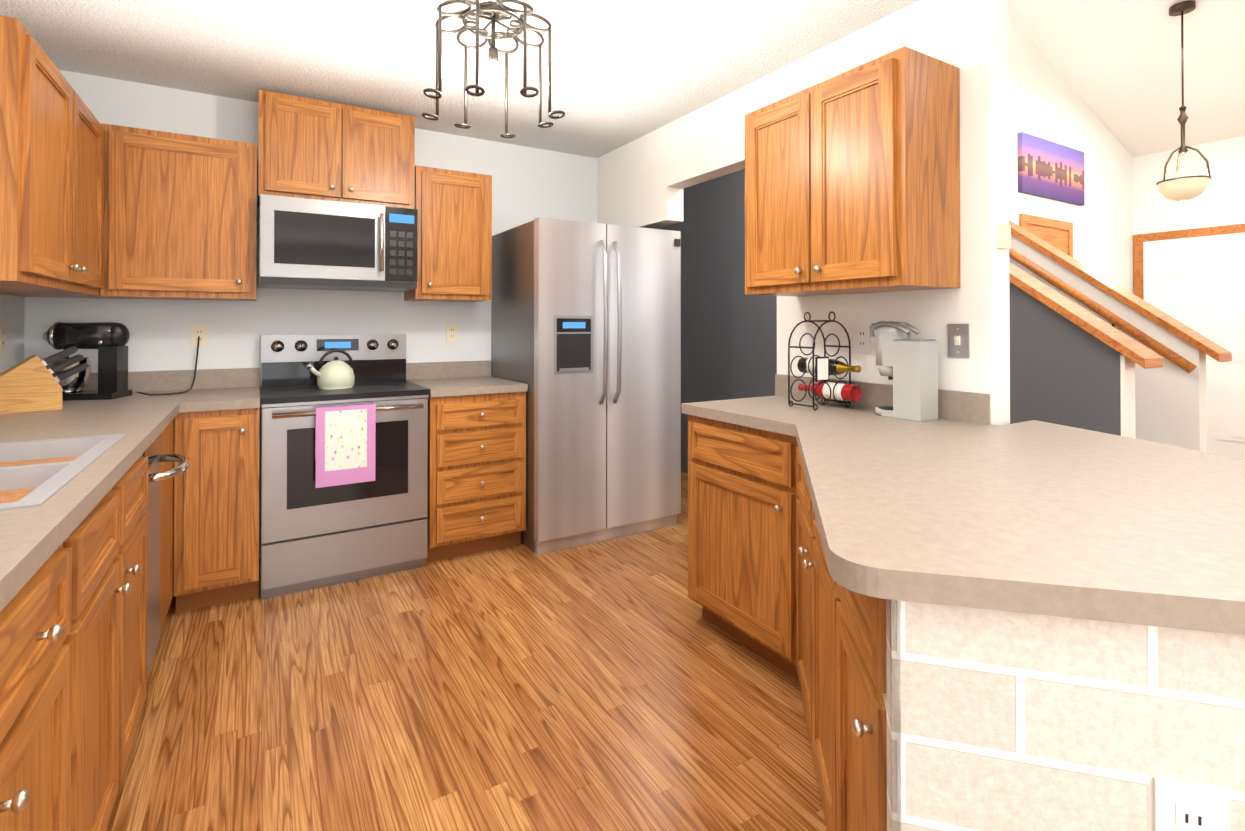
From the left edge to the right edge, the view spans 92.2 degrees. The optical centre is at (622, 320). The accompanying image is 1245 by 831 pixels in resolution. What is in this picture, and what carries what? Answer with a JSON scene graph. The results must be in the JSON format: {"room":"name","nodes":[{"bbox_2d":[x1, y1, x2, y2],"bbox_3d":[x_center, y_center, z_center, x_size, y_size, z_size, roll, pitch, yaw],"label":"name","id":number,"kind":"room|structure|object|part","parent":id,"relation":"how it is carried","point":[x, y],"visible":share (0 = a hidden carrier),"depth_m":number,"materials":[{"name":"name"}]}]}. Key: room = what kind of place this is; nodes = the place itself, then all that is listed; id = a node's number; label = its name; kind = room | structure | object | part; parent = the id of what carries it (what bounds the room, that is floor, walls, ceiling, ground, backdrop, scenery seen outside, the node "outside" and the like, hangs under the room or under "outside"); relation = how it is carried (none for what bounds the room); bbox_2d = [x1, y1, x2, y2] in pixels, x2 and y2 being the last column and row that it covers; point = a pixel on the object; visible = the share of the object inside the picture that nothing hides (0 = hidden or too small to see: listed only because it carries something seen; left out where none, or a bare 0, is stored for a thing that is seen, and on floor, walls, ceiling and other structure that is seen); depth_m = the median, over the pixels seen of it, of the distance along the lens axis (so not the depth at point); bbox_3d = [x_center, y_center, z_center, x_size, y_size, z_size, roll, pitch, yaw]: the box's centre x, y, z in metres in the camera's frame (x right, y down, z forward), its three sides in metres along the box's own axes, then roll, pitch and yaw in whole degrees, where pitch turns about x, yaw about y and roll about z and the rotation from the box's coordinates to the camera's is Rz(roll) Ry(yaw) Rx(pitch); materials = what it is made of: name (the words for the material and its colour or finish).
{"room":"kitchen","nodes":[
{"label":"kitchen","id":0,"kind":"room"},
{"bbox_2d":[0,294,24,372],"bbox_3d":[-0.962,0.022,-0.293,0.120,2.440,7.030,0,0,-31],"label":"wall","id":1,"kind":"structure","parent":0,"point":[12,312],"depth_m":2.61,"materials":[{"name":"white paint"}]},
{"bbox_2d":[0,324,5,351],"bbox_3d":[-2.576,0.071,2.488,0.008,0.116,0.072,0,0,-31],"label":"electrical outlet","id":2,"kind":"object","parent":1,"relation":"attached to","point":[2,337],"visible":1,"depth_m":2.49,"materials":[{"name":"beige plastic"}]},
{"bbox_2d":[0,15,107,297],"bbox_3d":[-2.144,-0.495,2.099,0.331,0.762,1.020,0,0,-31],"label":"upper cabinet","id":3,"kind":"object","parent":1,"relation":"attached to","point":[51,186],"depth_m":1.95,"materials":[{"name":"brown wood"}]},
{"bbox_2d":[24,70,596,556],"bbox_3d":[-1.490,0.009,3.570,3.230,2.520,0.120,0,0,-31],"label":"wall","id":4,"kind":"structure","parent":0,"point":[530,184],"depth_m":3.24,"materials":[{"name":"white paint"}]},
{"bbox_2d":[100,123,256,300],"bbox_3d":[-2.117,-0.489,2.906,0.586,0.762,0.360,0,0,-31],"label":"upper cabinet","id":5,"kind":"object","parent":4,"relation":"attached to","point":[180,216],"visible":0.98,"depth_m":2.78,"materials":[{"name":"brown wood"}]},
{"bbox_2d":[191,324,207,346],"bbox_3d":[-2.173,0.075,3.078,0.072,0.116,0.008,0,0,-31],"label":"electrical outlet","id":6,"kind":"object","parent":4,"relation":"attached to","point":[200,330],"visible":1,"depth_m":3.08,"materials":[{"name":"beige plastic"}]},
{"bbox_2d":[258,90,414,208],"bbox_3d":[-1.544,-0.876,3.258,0.743,0.525,0.360,0,0,-31],"label":"upper cabinet","id":7,"kind":"object","parent":4,"relation":"attached to","point":[310,148],"visible":0.98,"depth_m":3.11,"materials":[{"name":"brown wood"}]},
{"bbox_2d":[259,194,417,291],"bbox_3d":[-1.516,-0.392,3.211,0.734,0.432,0.459,0,0,-31],"label":"over-the-range microwave","id":8,"kind":"object","parent":7,"relation":"attached to","point":[313,244],"visible":1,"depth_m":3.04,"materials":[{"name":"silver metal"}]},
{"bbox_2d":[404,165,491,301],"bbox_3d":[-1.033,-0.493,3.565,0.438,0.744,0.360,0,0,-31],"label":"upper cabinet","id":9,"kind":"object","parent":4,"relation":"attached to","point":[454,241],"visible":0.98,"depth_m":3.44,"materials":[{"name":"brown wood"}]},
{"bbox_2d":[446,323,457,341],"bbox_3d":[-1.065,0.075,3.751,0.072,0.116,0.008,0,0,-31],"label":"electrical outlet","id":10,"kind":"object","parent":4,"relation":"attached to","point":[451,332],"visible":1,"depth_m":3.75,"materials":[{"name":"beige plastic"}]},
{"bbox_2d":[0,0,918,157],"bbox_3d":[0.285,-1.232,0.543,3.110,0.080,7.150,0,0,-31],"label":"ceiling","id":11,"kind":"structure","parent":0,"point":[624,72],"depth_m":2.62,"materials":[{"name":"white paint"}]},
{"bbox_2d":[421,0,564,137],"bbox_3d":[-0.488,-0.973,2.266,0.537,0.413,0.537,0,0,-31],"label":"chandelier","id":12,"kind":"object","parent":11,"relation":"hanging from","point":[496,11],"visible":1,"depth_m":2.25,"materials":[{"name":"grey metal"}]},
{"bbox_3d":[-0.488,-0.935,2.266,0.069,0.090,0.071,0,0,-31],"label":"chandelier bulb","id":13,"kind":"part","parent":12,"relation":"part of","materials":[{"name":"white glass"}]},
{"bbox_2d":[106,471,826,830],"bbox_3d":[2.428,1.289,2.209,8.900,0.060,8.000,0,0,-31],"label":"floor","id":14,"kind":"structure","parent":0,"point":[618,683],"depth_m":1.93,"materials":[{"name":"laminate"}]},
{"bbox_2d":[0,370,191,830],"bbox_3d":[-1.630,0.647,1.530,0.630,1.216,3.207,0,0,-31],"label":"base cabinet","id":15,"kind":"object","parent":14,"relation":"on","point":[73,569],"depth_m":1.28,"materials":[{"name":"brown wood"}]},
{"bbox_2d":[0,346,89,413],"bbox_3d":[-2.252,0.223,2.313,0.099,0.242,0.294,0,-1,39],"label":"knife block","id":16,"kind":"object","parent":15,"relation":"on","point":[30,384],"visible":1,"depth_m":2.27,"materials":[{"name":"brown wood"}]},
{"bbox_2d":[39,322,199,400],"bbox_3d":[-2.353,0.177,2.820,0.520,0.341,0.421,0,0,-13],"label":"stand mixer","id":17,"kind":"object","parent":15,"relation":"on","point":[109,341],"visible":0.83,"depth_m":2.66,"materials":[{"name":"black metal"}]},
{"bbox_2d":[141,433,190,675],"bbox_3d":[-1.766,0.823,1.883,0.663,0.868,0.406,0,0,-31],"label":"dishwasher","id":18,"kind":"object","parent":14,"relation":"on","point":[156,458],"visible":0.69,"depth_m":2.02,"materials":[{"name":"silver metal"}]},
{"bbox_2d":[184,368,259,610],"bbox_3d":[-1.899,0.756,2.858,0.289,1.015,0.657,0,0,-31],"label":"base cabinet","id":19,"kind":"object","parent":14,"relation":"on","point":[221,408],"depth_m":2.62,"materials":[{"name":"brown wood"}]},
{"bbox_2d":[260,334,428,598],"bbox_3d":[-1.449,0.670,3.113,0.737,1.190,0.682,0,0,-31],"label":"range","id":20,"kind":"object","parent":14,"relation":"on","point":[312,536],"visible":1,"depth_m":2.93,"materials":[{"name":"silver metal"}]},
{"bbox_2d":[306,349,354,388],"bbox_3d":[-1.506,0.247,3.090,0.180,0.202,0.239,0,-1,39],"label":"kettle","id":21,"kind":"object","parent":20,"relation":"on","point":[335,373],"visible":1,"depth_m":3.05,"materials":[{"name":"beige metal"}]},
{"bbox_2d":[315,406,375,487],"bbox_3d":[-1.292,0.585,2.803,0.255,0.356,0.006,0,0,-31],"label":"hanging towel","id":22,"kind":"object","parent":20,"relation":"hanging from","point":[345,445],"visible":1,"depth_m":2.80,"materials":[{"name":"pink fabric"}]},
{"bbox_2d":[406,360,527,562],"bbox_3d":[-0.911,0.760,3.453,0.527,1.015,0.664,0,0,-31],"label":"base cabinet","id":23,"kind":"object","parent":14,"relation":"on","point":[476,463],"depth_m":3.21,"materials":[{"name":"brown wood"}]},
{"bbox_2d":[491,217,680,553],"bbox_3d":[-0.221,0.355,3.761,0.956,1.830,0.843,0,0,-31],"label":"refrigerator","id":24,"kind":"object","parent":14,"relation":"on","point":[586,332],"visible":1,"depth_m":3.43,"materials":[{"name":"silver metal"}]},
{"bbox_2d":[681,374,1244,830],"bbox_3d":[0.806,0.747,1.557,1.591,1.015,2.206,0,0,-31],"label":"base cabinet","id":25,"kind":"object","parent":14,"relation":"on","point":[961,614],"depth_m":0.88,"materials":[{"name":"laminate"}]},
{"bbox_2d":[788,311,860,410],"bbox_3d":[0.784,0.153,2.388,0.218,0.380,0.290,0,0,-31],"label":"wine rack","id":26,"kind":"object","parent":25,"relation":"on","point":[824,368],"visible":0.98,"depth_m":2.35,"materials":[{"name":"grey metal"}]},
{"bbox_2d":[869,321,937,420],"bbox_3d":[1.001,0.171,2.156,0.104,0.343,0.213,0,0,-31],"label":"coffee maker","id":27,"kind":"object","parent":25,"relation":"on","point":[906,364],"visible":1,"depth_m":2.09,"materials":[{"name":"grey plastic"}]},
{"bbox_2d":[597,0,1009,425],"bbox_3d":[1.665,-1.097,1.381,0.120,4.700,7.150,0,0,-31],"label":"wall","id":28,"kind":"structure","parent":0,"point":[644,181],"depth_m":2.24,"materials":[{"name":"white paint"}]},
{"bbox_2d":[745,46,959,296],"bbox_3d":[0.822,-0.493,2.294,0.360,0.762,0.737,0,0,-31],"label":"upper cabinet","id":29,"kind":"object","parent":28,"relation":"attached to","point":[852,181],"visible":1,"depth_m":2.06,"materials":[{"name":"brown wood"}]},
{"bbox_2d":[855,324,870,352],"bbox_3d":[0.963,0.070,2.404,0.008,0.116,0.072,0,0,-31],"label":"electrical outlet","id":30,"kind":"object","parent":28,"relation":"attached to","point":[862,339],"visible":1,"depth_m":2.40,"materials":[{"name":"white plastic"}]},
{"bbox_2d":[948,324,968,357],"bbox_3d":[1.157,0.068,2.072,0.020,0.116,0.072,0,0,-31],"label":"switch plate","id":31,"kind":"object","parent":28,"relation":"attached to","point":[958,340],"visible":1,"depth_m":2.07,"materials":[{"name":"silver metal"}]},
{"bbox_2d":[996,224,1010,248],"bbox_3d":[1.279,-0.282,2.011,0.050,0.080,0.021,0,0,-31],"label":"thermostat","id":32,"kind":"object","parent":28,"relation":"attached to","point":[1003,236],"visible":1,"depth_m":2.00,"materials":[{"name":"beige plastic"}]},
{"bbox_2d":[655,169,1122,473],"bbox_3d":[1.219,-0.038,4.014,0.100,2.620,3.475,0,0,-31],"label":"wall","id":33,"kind":"structure","parent":0,"point":[1064,371],"depth_m":4.40,"materials":[{"name":"grey paint"}]},
{"bbox_2d":[1009,262,1162,368],"bbox_3d":[1.636,-0.600,3.332,0.190,1.597,2.060,0,0,-31],"label":"cap","id":34,"kind":"object","parent":33,"relation":"on","point":[1138,353],"visible":0.36,"depth_m":2.61,"materials":[{"name":"brown wood"}]},
{"bbox_2d":[1008,14,1133,293],"bbox_3d":[3.663,-0.921,5.130,3.430,4.400,0.155,0,0,-31],"label":"wall","id":35,"kind":"structure","parent":0,"point":[1047,102],"depth_m":5.18,"materials":[{"name":"white paint"}]},
{"bbox_2d":[1019,213,1072,257],"bbox_3d":[3.537,0.213,4.983,0.870,2.130,0.021,0,0,-31],"label":"trim","id":36,"kind":"structure","parent":35,"relation":"attached to","point":[1024,219],"depth_m":5.00,"materials":[{"name":"brown wood"}]},
{"bbox_2d":[1027,223,1067,254],"bbox_3d":[3.534,0.243,4.987,0.730,2.050,0.010,0,0,-31],"label":"closet door","id":37,"kind":"structure","parent":35,"relation":"attached to","point":[1056,238],"depth_m":5.04,"materials":[{"name":"brown wood"}]},
{"bbox_3d":[3.613,-1.256,5.031,1.080,0.470,0.033,0,0,-31],"label":"canvas picture","id":38,"kind":"part","parent":35,"relation":"part of"},
{"bbox_2d":[1009,234,1206,452],"bbox_3d":[2.614,0.169,3.643,0.100,2.200,1.355,0,0,-31],"label":"wall","id":39,"kind":"structure","parent":0,"point":[1170,402],"depth_m":3.17,"materials":[{"name":"white paint"}]},
{"bbox_2d":[1009,249,1196,372],"bbox_3d":[2.539,-0.268,3.574,0.095,1.070,1.330,0,0,-31],"label":"stair handrail","id":40,"kind":"object","parent":39,"relation":"attached to","point":[1133,331],"visible":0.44,"depth_m":3.29,"materials":[{"name":"brown wood"}]},
{"bbox_2d":[1009,220,1231,361],"bbox_3d":[2.636,-0.385,3.611,0.190,1.183,1.440,0,0,-31],"label":"cap","id":41,"kind":"object","parent":39,"relation":"on","point":[1205,345],"visible":0.64,"depth_m":3.29,"materials":[{"name":"brown wood"}]},
{"bbox_2d":[1008,0,1244,156],"bbox_3d":[3.739,-2.537,3.091,5.430,1.877,7.900,0,0,-31],"label":"ceiling","id":42,"kind":"structure","parent":0,"point":[1116,64],"depth_m":4.80,"materials":[{"name":"white paint"}]},
{"bbox_2d":[1156,0,1211,203],"bbox_3d":[3.958,-1.527,4.235,0.288,1.405,0.288,0,0,-31],"label":"pendant light","id":43,"kind":"object","parent":42,"relation":"hanging from","point":[1183,190],"visible":1,"depth_m":4.21,"materials":[{"name":"white glass"}]},
{"bbox_3d":[3.958,-0.906,4.230,0.270,0.162,0.270,0,0,-31],"label":"lamp shade","id":44,"kind":"part","parent":43,"relation":"part of","materials":[{"name":"beige glass"}]},
{"bbox_2d":[1120,355,1135,438],"bbox_3d":[2.125,0.701,2.518,0.104,1.120,0.015,0,0,-31],"label":"wall","id":45,"kind":"structure","parent":0,"point":[1127,373],"depth_m":2.50,"materials":[{"name":"white paint"}]},
{"bbox_2d":[1133,136,1244,252],"bbox_3d":[6.579,-0.282,3.514,0.120,3.100,5.700,0,0,-31],"label":"wall","id":46,"kind":"structure","parent":0,"point":[1219,200],"depth_m":5.54,"materials":[{"name":"white paint"}]},
{"bbox_2d":[1134,224,1244,299],"bbox_3d":[5.320,0.216,5.442,0.024,2.130,1.070,0,0,-31],"label":"door frame","id":47,"kind":"structure","parent":46,"relation":"attached to","point":[1139,239],"depth_m":5.73,"materials":[{"name":"brown wood"}]},
{"bbox_2d":[1143,233,1244,461],"bbox_3d":[5.282,0.251,5.419,0.107,2.040,0.910,0,0,-31],"label":"entry door","id":48,"kind":"structure","parent":46,"relation":"in","point":[1196,284],"depth_m":5.39,"materials":[{"name":"white"}]}
]}

